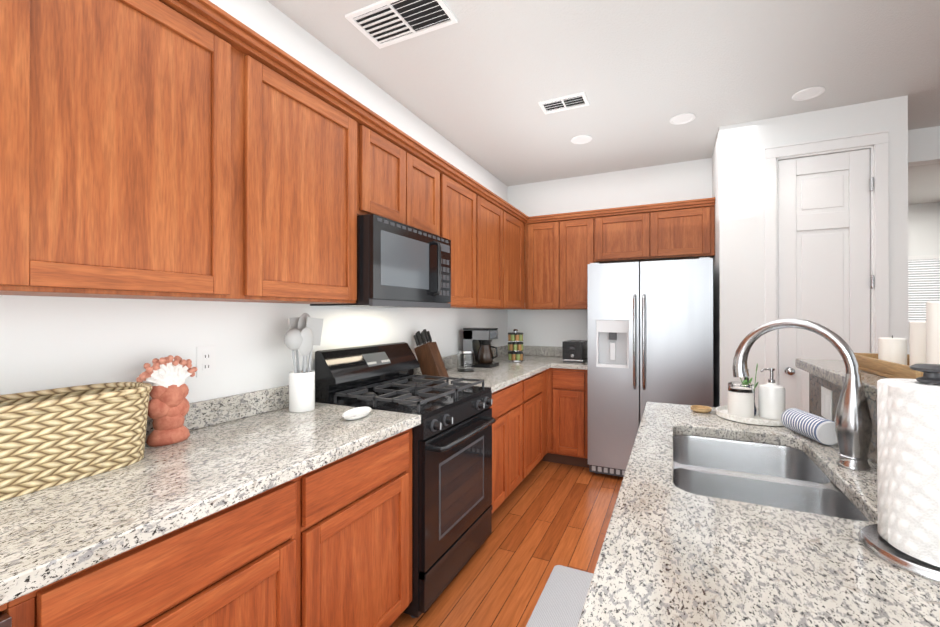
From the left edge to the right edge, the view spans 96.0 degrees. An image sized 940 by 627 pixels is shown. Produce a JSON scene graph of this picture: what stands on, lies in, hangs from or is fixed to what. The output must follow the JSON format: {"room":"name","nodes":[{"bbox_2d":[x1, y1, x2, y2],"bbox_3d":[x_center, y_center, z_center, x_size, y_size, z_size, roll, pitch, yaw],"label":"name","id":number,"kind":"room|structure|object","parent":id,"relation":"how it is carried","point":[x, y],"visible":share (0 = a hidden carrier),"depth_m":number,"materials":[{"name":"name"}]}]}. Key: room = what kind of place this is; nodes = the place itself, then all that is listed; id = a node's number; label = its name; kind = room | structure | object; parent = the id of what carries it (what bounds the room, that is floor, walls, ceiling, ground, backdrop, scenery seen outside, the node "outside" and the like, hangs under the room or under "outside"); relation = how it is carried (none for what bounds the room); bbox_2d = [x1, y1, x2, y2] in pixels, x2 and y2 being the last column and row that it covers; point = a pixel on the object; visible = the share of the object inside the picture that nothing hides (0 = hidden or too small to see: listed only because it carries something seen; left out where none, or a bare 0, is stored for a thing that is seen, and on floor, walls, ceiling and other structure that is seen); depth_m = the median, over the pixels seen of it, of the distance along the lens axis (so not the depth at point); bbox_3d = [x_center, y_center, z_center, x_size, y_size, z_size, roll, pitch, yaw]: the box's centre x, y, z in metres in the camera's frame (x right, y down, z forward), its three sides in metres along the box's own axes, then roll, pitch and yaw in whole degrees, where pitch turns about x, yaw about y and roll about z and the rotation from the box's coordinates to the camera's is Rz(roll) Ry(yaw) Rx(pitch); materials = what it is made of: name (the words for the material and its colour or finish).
{"room":"kitchen","nodes":[
{"label":"kitchen","id":0,"kind":"room"},
{"bbox_2d":[0,0,507,402],"bbox_3d":[-1.137,-0.023,1.560,0.140,2.745,7.080,0,0,26],"label":"wall","id":1,"kind":"structure","parent":0,"point":[49,342],"depth_m":1.74,"materials":[{"name":"white paint"}]},
{"bbox_2d":[0,0,247,301],"bbox_3d":[-1.044,-0.493,1.222,0.318,0.887,0.590,0,0,26],"label":"upper cabinet","id":2,"kind":"object","parent":1,"relation":"attached to","point":[199,150],"depth_m":1.13,"materials":[{"name":"brown wood"}]},
{"bbox_2d":[196,346,215,376],"bbox_3d":[-1.019,0.184,1.635,0.008,0.116,0.072,0,0,26],"label":"outlet","id":3,"kind":"object","parent":1,"relation":"attached to","point":[205,360],"visible":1,"depth_m":1.63,"materials":[{"name":"white plastic"}]},
{"bbox_2d":[248,32,363,303],"bbox_3d":[-0.786,-0.492,1.759,0.318,0.887,0.602,0,0,26],"label":"upper cabinet","id":4,"kind":"object","parent":1,"relation":"attached to","point":[306,139],"depth_m":1.66,"materials":[{"name":"brown wood"}]},
{"bbox_2d":[145,345,507,440],"bbox_3d":[-0.722,0.386,2.234,0.020,0.099,5.258,0,0,26],"label":"backsplash","id":5,"kind":"structure","parent":1,"relation":"attached to","point":[212,411],"depth_m":1.74,"materials":[{"name":"grey stone"}]},
{"bbox_2d":[364,112,415,227],"bbox_3d":[-0.558,-0.699,2.233,0.318,0.470,0.444,0,0,26],"label":"upper cabinet","id":6,"kind":"object","parent":1,"relation":"attached to","point":[389,157],"depth_m":2.17,"materials":[{"name":"brown wood"}]},
{"bbox_2d":[310,214,450,307],"bbox_3d":[-0.433,-0.245,2.348,0.442,0.423,0.756,0,0,26],"label":"microwave","id":7,"kind":"object","parent":6,"relation":"attached to","point":[400,265],"visible":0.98,"depth_m":2.12,"materials":[{"name":"black metal"}]},
{"bbox_2d":[416,144,443,237],"bbox_3d":[-0.420,-0.698,2.519,0.318,0.470,0.444,0,0,26],"label":"upper cabinet","id":8,"kind":"object","parent":1,"relation":"attached to","point":[429,170],"depth_m":2.53,"materials":[{"name":"brown wood"}]},
{"bbox_2d":[444,164,483,307],"bbox_3d":[-0.192,-0.488,2.993,0.318,0.887,0.604,0,0,26],"label":"upper cabinet","id":9,"kind":"object","parent":1,"relation":"attached to","point":[463,200],"depth_m":2.97,"materials":[{"name":"brown wood"}]},
{"bbox_2d":[463,192,499,309],"bbox_3d":[0.026,-0.487,3.445,0.318,0.887,0.676,0,0,26],"label":"upper cabinet","id":10,"kind":"object","parent":1,"relation":"attached to","point":[491,205],"depth_m":3.41,"materials":[{"name":"brown wood"}]},
{"bbox_2d":[500,200,535,309],"bbox_3d":[0.299,-0.486,3.928,0.391,0.887,0.708,0,0,26],"label":"upper cabinet","id":11,"kind":"object","parent":1,"relation":"attached to","point":[517,230],"depth_m":3.95,"materials":[{"name":"brown wood"}]},
{"bbox_2d":[391,461,622,626],"bbox_3d":[2.122,1.390,1.663,6.000,0.080,10.100,0,0,26],"label":"floor","id":12,"kind":"structure","parent":0,"point":[547,516],"depth_m":2.43,"materials":[{"name":"brown wood"}]},
{"bbox_2d":[0,465,327,626],"bbox_3d":[-0.903,0.911,1.156,0.628,0.874,0.687,0,0,26],"label":"base cabinet","id":13,"kind":"object","parent":12,"relation":"on","point":[264,508],"depth_m":1.04,"materials":[{"name":"brown wood"}]},
{"bbox_2d":[0,613,11,626],"bbox_3d":[-1.140,0.926,0.549,0.630,0.840,0.606,0,0,26],"label":"dishwasher","id":14,"kind":"object","parent":13,"relation":"in","point":[5,620],"visible":1,"depth_m":0.70,"materials":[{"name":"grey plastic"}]},
{"bbox_2d":[0,402,420,608],"bbox_3d":[-1.040,0.468,0.843,0.653,0.072,2.476,0,0,26],"label":"countertop","id":15,"kind":"structure","parent":13,"relation":"on","point":[49,536],"depth_m":1.05,"materials":[{"name":"grey stone"}]},
{"bbox_2d":[0,382,151,500],"bbox_3d":[-1.124,0.323,1.097,0.226,0.218,0.512,0,0,26],"label":"wicker basket","id":16,"kind":"object","parent":15,"relation":"on","point":[49,438],"visible":1,"depth_m":1.09,"materials":[{"name":"beige wicker"}]},
{"bbox_2d":[136,355,197,446],"bbox_3d":[-1.016,0.287,1.430,0.090,0.293,0.192,0,0,26],"label":"sculpture","id":17,"kind":"object","parent":15,"relation":"on","point":[168,405],"visible":1,"depth_m":1.40,"materials":[{"name":"ceramic"}]},
{"bbox_2d":[284,313,322,411],"bbox_3d":[-0.758,0.215,1.905,0.114,0.438,0.215,0,0,26],"label":"utensil crock","id":18,"kind":"object","parent":15,"relation":"on","point":[303,334],"visible":1,"depth_m":1.87,"materials":[{"name":"white ceramic"}]},
{"bbox_2d":[342,407,370,419],"bbox_3d":[-0.479,0.426,1.796,0.121,0.016,0.198,0,0,26],"label":"spoon rest","id":19,"kind":"object","parent":15,"relation":"on","point":[356,413],"visible":1,"depth_m":1.80,"materials":[{"name":"white ceramic"}]},
{"bbox_2d":[328,425,416,626],"bbox_3d":[-0.667,0.912,1.645,0.628,0.874,0.703,0,0,26],"label":"base cabinet","id":20,"kind":"object","parent":12,"relation":"on","point":[370,491],"depth_m":1.57,"materials":[{"name":"brown wood"}]},
{"bbox_2d":[315,342,495,617],"bbox_3d":[-0.291,0.767,2.280,0.700,1.166,0.756,0,0,26],"label":"range","id":21,"kind":"object","parent":12,"relation":"on","point":[451,482],"visible":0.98,"depth_m":2.09,"materials":[{"name":"black metal"}]},
{"bbox_2d":[490,381,527,513],"bbox_3d":[-0.019,0.916,2.992,0.628,0.874,0.753,0,0,26],"label":"base cabinet","id":22,"kind":"object","parent":12,"relation":"on","point":[509,407],"depth_m":2.86,"materials":[{"name":"brown wood"}]},
{"bbox_2d":[420,353,559,392],"bbox_3d":[0.266,0.475,3.556,0.653,0.072,2.018,0,0,26],"label":"countertop","id":23,"kind":"structure","parent":22,"relation":"on","point":[507,373],"depth_m":3.20,"materials":[{"name":"grey stone"}]},
{"bbox_2d":[414,329,448,379],"bbox_3d":[-0.269,0.272,2.872,0.233,0.330,0.110,0,0,26],"label":"knife block","id":24,"kind":"object","parent":23,"relation":"on","point":[428,356],"visible":0.98,"depth_m":2.83,"materials":[{"name":"brown wood"}]},
{"bbox_2d":[457,350,474,371],"bbox_3d":[-0.031,0.362,3.235,0.132,0.153,0.132,0,0,26],"label":"glass jar","id":25,"kind":"object","parent":23,"relation":"on","point":[465,360],"visible":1,"depth_m":3.18,"materials":[{"name":"clear"}]},
{"bbox_2d":[463,327,498,367],"bbox_3d":[0.107,0.280,3.524,0.268,0.318,0.202,0,0,26],"label":"coffee maker","id":26,"kind":"object","parent":23,"relation":"on","point":[477,341],"visible":0.96,"depth_m":3.46,"materials":[{"name":"black plastic"}]},
{"bbox_2d":[507,329,523,361],"bbox_3d":[0.420,0.291,3.895,0.156,0.297,0.156,0,0,26],"label":"spice carousel","id":27,"kind":"object","parent":23,"relation":"on","point":[515,350],"visible":1,"depth_m":3.85,"materials":[{"name":"multicoloured glass"}]},
{"bbox_2d":[528,373,543,474],"bbox_3d":[0.210,0.917,3.468,0.628,0.874,0.608,0,0,26],"label":"base cabinet","id":28,"kind":"object","parent":12,"relation":"on","point":[535,384],"depth_m":3.44,"materials":[{"name":"brown wood"}]},
{"bbox_2d":[544,369,547,460],"bbox_3d":[0.373,0.918,3.806,0.628,0.874,0.258,0,0,26],"label":"base cabinet","id":29,"kind":"object","parent":12,"relation":"on","point":[545,370],"depth_m":3.77,"materials":[{"name":"brown wood"}]},
{"bbox_2d":[548,369,551,461],"bbox_3d":[0.567,0.919,4.171,0.661,0.874,0.648,0,0,26],"label":"base cabinet","id":30,"kind":"object","parent":12,"relation":"on","point":[549,370],"depth_m":3.79,"materials":[{"name":"brown wood"}]},
{"bbox_2d":[526,565,592,626],"bbox_3d":[0.415,1.342,1.680,0.430,0.013,1.090,0,0,26],"label":"kitchen mat","id":31,"kind":"object","parent":12,"relation":"on","point":[561,601],"visible":0.46,"depth_m":1.98,"materials":[{"name":"fabric"}]},
{"bbox_2d":[552,365,588,467],"bbox_3d":[0.972,0.919,3.975,0.381,0.874,0.648,0,0,26],"label":"base cabinet","id":32,"kind":"object","parent":12,"relation":"on","point":[569,386],"depth_m":3.70,"materials":[{"name":"brown wood"}]},
{"bbox_2d":[552,357,587,368],"bbox_3d":[0.972,0.477,3.974,0.383,0.072,0.653,0,0,26],"label":"countertop","id":33,"kind":"structure","parent":32,"relation":"on","point":[567,365],"depth_m":3.68,"materials":[{"name":"grey stone"}]},
{"bbox_2d":[562,340,587,362],"bbox_3d":[0.978,0.347,3.925,0.182,0.186,0.300,0,0,26],"label":"toaster","id":34,"kind":"object","parent":33,"relation":"on","point":[575,351],"visible":1,"depth_m":3.82,"materials":[{"name":"grey plastic"}]},
{"bbox_2d":[587,257,712,476],"bbox_3d":[1.525,0.467,3.607,0.910,1.774,0.778,0,0,26],"label":"refrigerator","id":35,"kind":"object","parent":12,"relation":"on","point":[650,330],"visible":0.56,"depth_m":3.34,"materials":[{"name":"grey metal"}]},
{"bbox_2d":[577,373,939,626],"bbox_3d":[0.481,0.792,0.512,0.664,1.109,3.200,0,0,26],"label":"kitchen island","id":36,"kind":"object","parent":12,"relation":"on","point":[716,520],"visible":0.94,"depth_m":0.82,"materials":[{"name":"beige stone"}]},
{"bbox_2d":[690,405,711,412],"bbox_3d":[1.023,0.424,1.873,0.084,0.020,0.084,0,0,26],"label":"dish","id":37,"kind":"object","parent":36,"relation":"on","point":[701,409],"visible":1,"depth_m":1.86,"materials":[{"name":"brown wood"}]},
{"bbox_2d":[716,405,783,425],"bbox_3d":[1.176,0.422,1.754,0.274,0.024,0.274,0,0,26],"label":"tray","id":38,"kind":"object","parent":36,"relation":"on","point":[722,411],"visible":0.38,"depth_m":1.68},
{"bbox_2d":[728,382,753,418],"bbox_3d":[1.114,0.356,1.740,0.092,0.137,0.092,0,0,26],"label":"candle jar","id":39,"kind":"object","parent":38,"relation":"on","point":[740,399],"visible":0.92,"depth_m":1.70,"materials":[{"name":"white ceramic"}]},
{"bbox_2d":[740,363,757,415],"bbox_3d":[1.176,0.305,1.800,0.086,0.240,0.087,0,0,26],"label":"plant sprig","id":40,"kind":"object","parent":38,"relation":"on","point":[755,386],"visible":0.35,"depth_m":1.79,"materials":[{"name":"green plant"}]},
{"bbox_2d":[758,368,784,419],"bbox_3d":[1.232,0.324,1.728,0.090,0.201,0.090,0,0,26],"label":"soap dispenser","id":41,"kind":"object","parent":38,"relation":"on","point":[771,397],"visible":0.98,"depth_m":1.70,"materials":[{"name":"white ceramic"}]},
{"bbox_2d":[732,319,872,470],"bbox_3d":[0.998,0.224,1.294,0.318,0.417,0.185,0,0,26],"label":"faucet","id":42,"kind":"object","parent":36,"relation":"on","point":[853,425],"visible":1,"depth_m":1.19,"materials":[{"name":"silver metal"}]},
{"bbox_2d":[781,408,837,444],"bbox_3d":[1.187,0.391,1.477,0.082,0.082,0.200,0,0,8],"label":"rolled towel","id":43,"kind":"object","parent":36,"relation":"on","point":[819,429],"visible":0.88,"depth_m":1.43,"materials":[{"name":"white fabric"}]},
{"bbox_2d":[821,386,831,420],"bbox_3d":[1.351,0.341,1.604,0.006,0.114,0.116,0,0,26],"label":"outlet","id":44,"kind":"object","parent":36,"relation":"attached to","point":[826,403],"visible":0.94,"depth_m":1.59,"materials":[{"name":"white plastic"}]},
{"bbox_2d":[809,373,876,463],"bbox_3d":[0.772,0.334,0.373,0.018,0.193,3.200,0,0,26],"label":"backsplash","id":45,"kind":"structure","parent":36,"relation":"attached to","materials":[{"name":"stone"}]},
{"bbox_2d":[858,364,939,581],"bbox_3d":[0.819,0.261,0.750,0.194,0.341,0.194,0,0,26],"label":"paper towel holder","id":46,"kind":"object","parent":36,"relation":"on","point":[904,533],"visible":1,"depth_m":0.72,"materials":[{"name":"white paper"}]},
{"bbox_2d":[267,0,939,204],"bbox_3d":[2.122,-1.445,1.671,6.000,0.100,10.100,0,0,26],"label":"ceiling","id":47,"kind":"structure","parent":0,"point":[479,81],"depth_m":2.42,"materials":[{"name":"white paint"}]},
{"bbox_2d":[345,0,457,48],"bbox_3d":[-0.321,-1.387,1.992,0.460,0.017,0.260,0,0,26],"label":"ceiling vent","id":48,"kind":"object","parent":47,"relation":"in","point":[382,24],"visible":0.98,"depth_m":2.00,"materials":[{"name":"white metal"}]},
{"bbox_2d":[538,91,588,114],"bbox_3d":[0.620,-1.385,2.793,0.300,0.018,0.170,0,0,26],"label":"ceiling vent","id":49,"kind":"object","parent":47,"relation":"in","point":[566,102],"visible":0.96,"depth_m":2.79,"materials":[{"name":"white metal"}]},
{"bbox_2d":[571,135,591,143],"bbox_3d":[0.888,-1.385,3.374,0.168,0.010,0.168,0,0,26],"label":"recessed light","id":50,"kind":"object","parent":47,"relation":"in","point":[581,139],"visible":1,"depth_m":3.37,"materials":[{"name":"white plastic"}]},
{"bbox_2d":[670,113,695,124],"bbox_3d":[1.515,-1.386,3.017,0.168,0.010,0.168,0,0,26],"label":"recessed light","id":51,"kind":"object","parent":47,"relation":"in","point":[683,118],"visible":1,"depth_m":3.01,"materials":[{"name":"white plastic"}]},
{"bbox_2d":[792,86,825,100],"bbox_3d":[2.138,-1.387,2.673,0.168,0.010,0.168,0,0,26],"label":"recessed light","id":52,"kind":"object","parent":47,"relation":"in","point":[808,93],"visible":1,"depth_m":2.67,"materials":[{"name":"white plastic"}]},
{"bbox_2d":[507,158,711,346],"bbox_3d":[1.778,-0.016,4.019,2.980,2.745,0.120,0,0,26],"label":"wall","id":53,"kind":"structure","parent":0,"point":[682,181],"depth_m":4.26,"materials":[{"name":"white paint"}]},
{"bbox_2d":[522,346,561,356],"bbox_3d":[0.853,0.392,4.383,0.953,0.099,0.020,0,0,26],"label":"backsplash","id":54,"kind":"structure","parent":53,"relation":"attached to","point":[533,351],"depth_m":4.41,"materials":[{"name":"grey stone"}]},
{"bbox_2d":[536,213,567,309],"bbox_3d":[0.793,-0.485,4.243,0.413,0.887,0.328,0,0,26],"label":"upper cabinet","id":55,"kind":"object","parent":53,"relation":"attached to","point":[551,231],"depth_m":4.07,"materials":[{"name":"brown wood"}]},
{"bbox_2d":[568,212,595,308],"bbox_3d":[1.040,-0.485,4.124,0.386,0.887,0.328,0,0,26],"label":"upper cabinet","id":56,"kind":"object","parent":53,"relation":"attached to","point":[581,225],"depth_m":3.96,"materials":[{"name":"brown wood"}]},
{"bbox_2d":[596,204,659,263],"bbox_3d":[1.456,-0.704,3.925,0.537,0.450,0.328,0,0,26],"label":"upper cabinet","id":57,"kind":"object","parent":53,"relation":"attached to","point":[622,234],"depth_m":3.77,"materials":[{"name":"brown wood"}]},
{"bbox_2d":[660,200,714,260],"bbox_3d":[1.834,-0.705,3.743,0.554,0.450,0.328,0,0,26],"label":"upper cabinet","id":58,"kind":"object","parent":53,"relation":"attached to","point":[687,227],"depth_m":3.57,"materials":[{"name":"brown wood"}]},
{"bbox_2d":[712,95,908,406],"bbox_3d":[2.476,-0.018,3.233,1.040,2.745,0.690,0,0,26],"label":"wall","id":59,"kind":"structure","parent":0,"point":[738,159],"depth_m":3.05,"materials":[{"name":"white paint"}]},
{"bbox_2d":[778,149,873,412],"bbox_3d":[2.410,0.127,2.874,0.510,2.428,0.108,0,0,26],"label":"pantry door","id":60,"kind":"structure","parent":59,"relation":"in","point":[825,279],"depth_m":2.90,"materials":[{"name":"white wood"}]},
{"bbox_2d":[764,130,888,384],"bbox_3d":[2.424,0.086,2.917,0.664,2.535,0.124,0,0,26],"label":"door frame","id":61,"kind":"structure","parent":59,"relation":"attached to","point":[876,144],"depth_m":2.80,"materials":[{"name":"white wood"}]},
{"bbox_2d":[908,126,939,166],"bbox_3d":[3.949,-1.269,2.977,1.840,0.245,0.120,0,0,26],"label":"header beam","id":62,"kind":"structure","parent":0,"point":[923,146],"depth_m":3.18,"materials":[{"name":"white paint"}]},
{"bbox_2d":[908,202,939,353],"bbox_3d":[5.423,-0.012,5.527,3.400,2.745,0.120,0,0,26],"label":"wall","id":63,"kind":"structure","parent":0,"point":[923,228],"depth_m":5.33,"materials":[{"name":"white paint"}]},
{"bbox_2d":[908,255,939,325],"bbox_3d":[5.604,-0.285,5.345,0.545,0.890,0.049,0,0,26],"label":"window","id":64,"kind":"structure","parent":63,"relation":"in","point":[923,280],"depth_m":5.32,"materials":[{"name":"grey plastic"}]},
{"bbox_3d":[0.847,0.791,0.336,0.144,1.109,3.200,0,0,26],"label":"wall","id":65,"kind":"structure","parent":0,"visible":0},
{"bbox_2d":[795,359,885,401],"bbox_3d":[0.961,0.216,0.316,0.480,0.040,3.260,0,0,26],"label":"countertop","id":66,"kind":"structure","parent":65,"relation":"on","point":[833,371],"depth_m":1.48,"materials":[{"name":"stone"}]},
{"bbox_2d":[854,353,922,378],"bbox_3d":[1.433,0.173,1.320,0.260,0.050,0.520,0,0,26],"label":"wood tray","id":67,"kind":"object","parent":66,"relation":"on","point":[871,363],"visible":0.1,"depth_m":1.32,"materials":[{"name":"brown wood"}]},
{"bbox_2d":[878,336,906,364],"bbox_3d":[1.476,0.131,1.478,0.072,0.108,0.072,0,0,26],"label":"pillar candle","id":68,"kind":"object","parent":67,"relation":"on","point":[892,349],"visible":0.69,"depth_m":1.45,"materials":[{"name":"white wax"}]},
{"bbox_2d":[909,321,925,365],"bbox_3d":[1.460,0.101,1.352,0.076,0.168,0.076,0,0,26],"label":"pillar candle","id":69,"kind":"object","parent":67,"relation":"on","point":[917,329],"visible":0.42,"depth_m":1.34,"materials":[{"name":"white wax"}]},
{"bbox_2d":[926,301,939,363],"bbox_3d":[1.381,0.070,1.213,0.100,0.228,0.100,0,0,26],"label":"pillar candle","id":70,"kind":"object","parent":67,"relation":"on","point":[932,332],"visible":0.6,"depth_m":1.22,"materials":[{"name":"white wax"}]}
]}

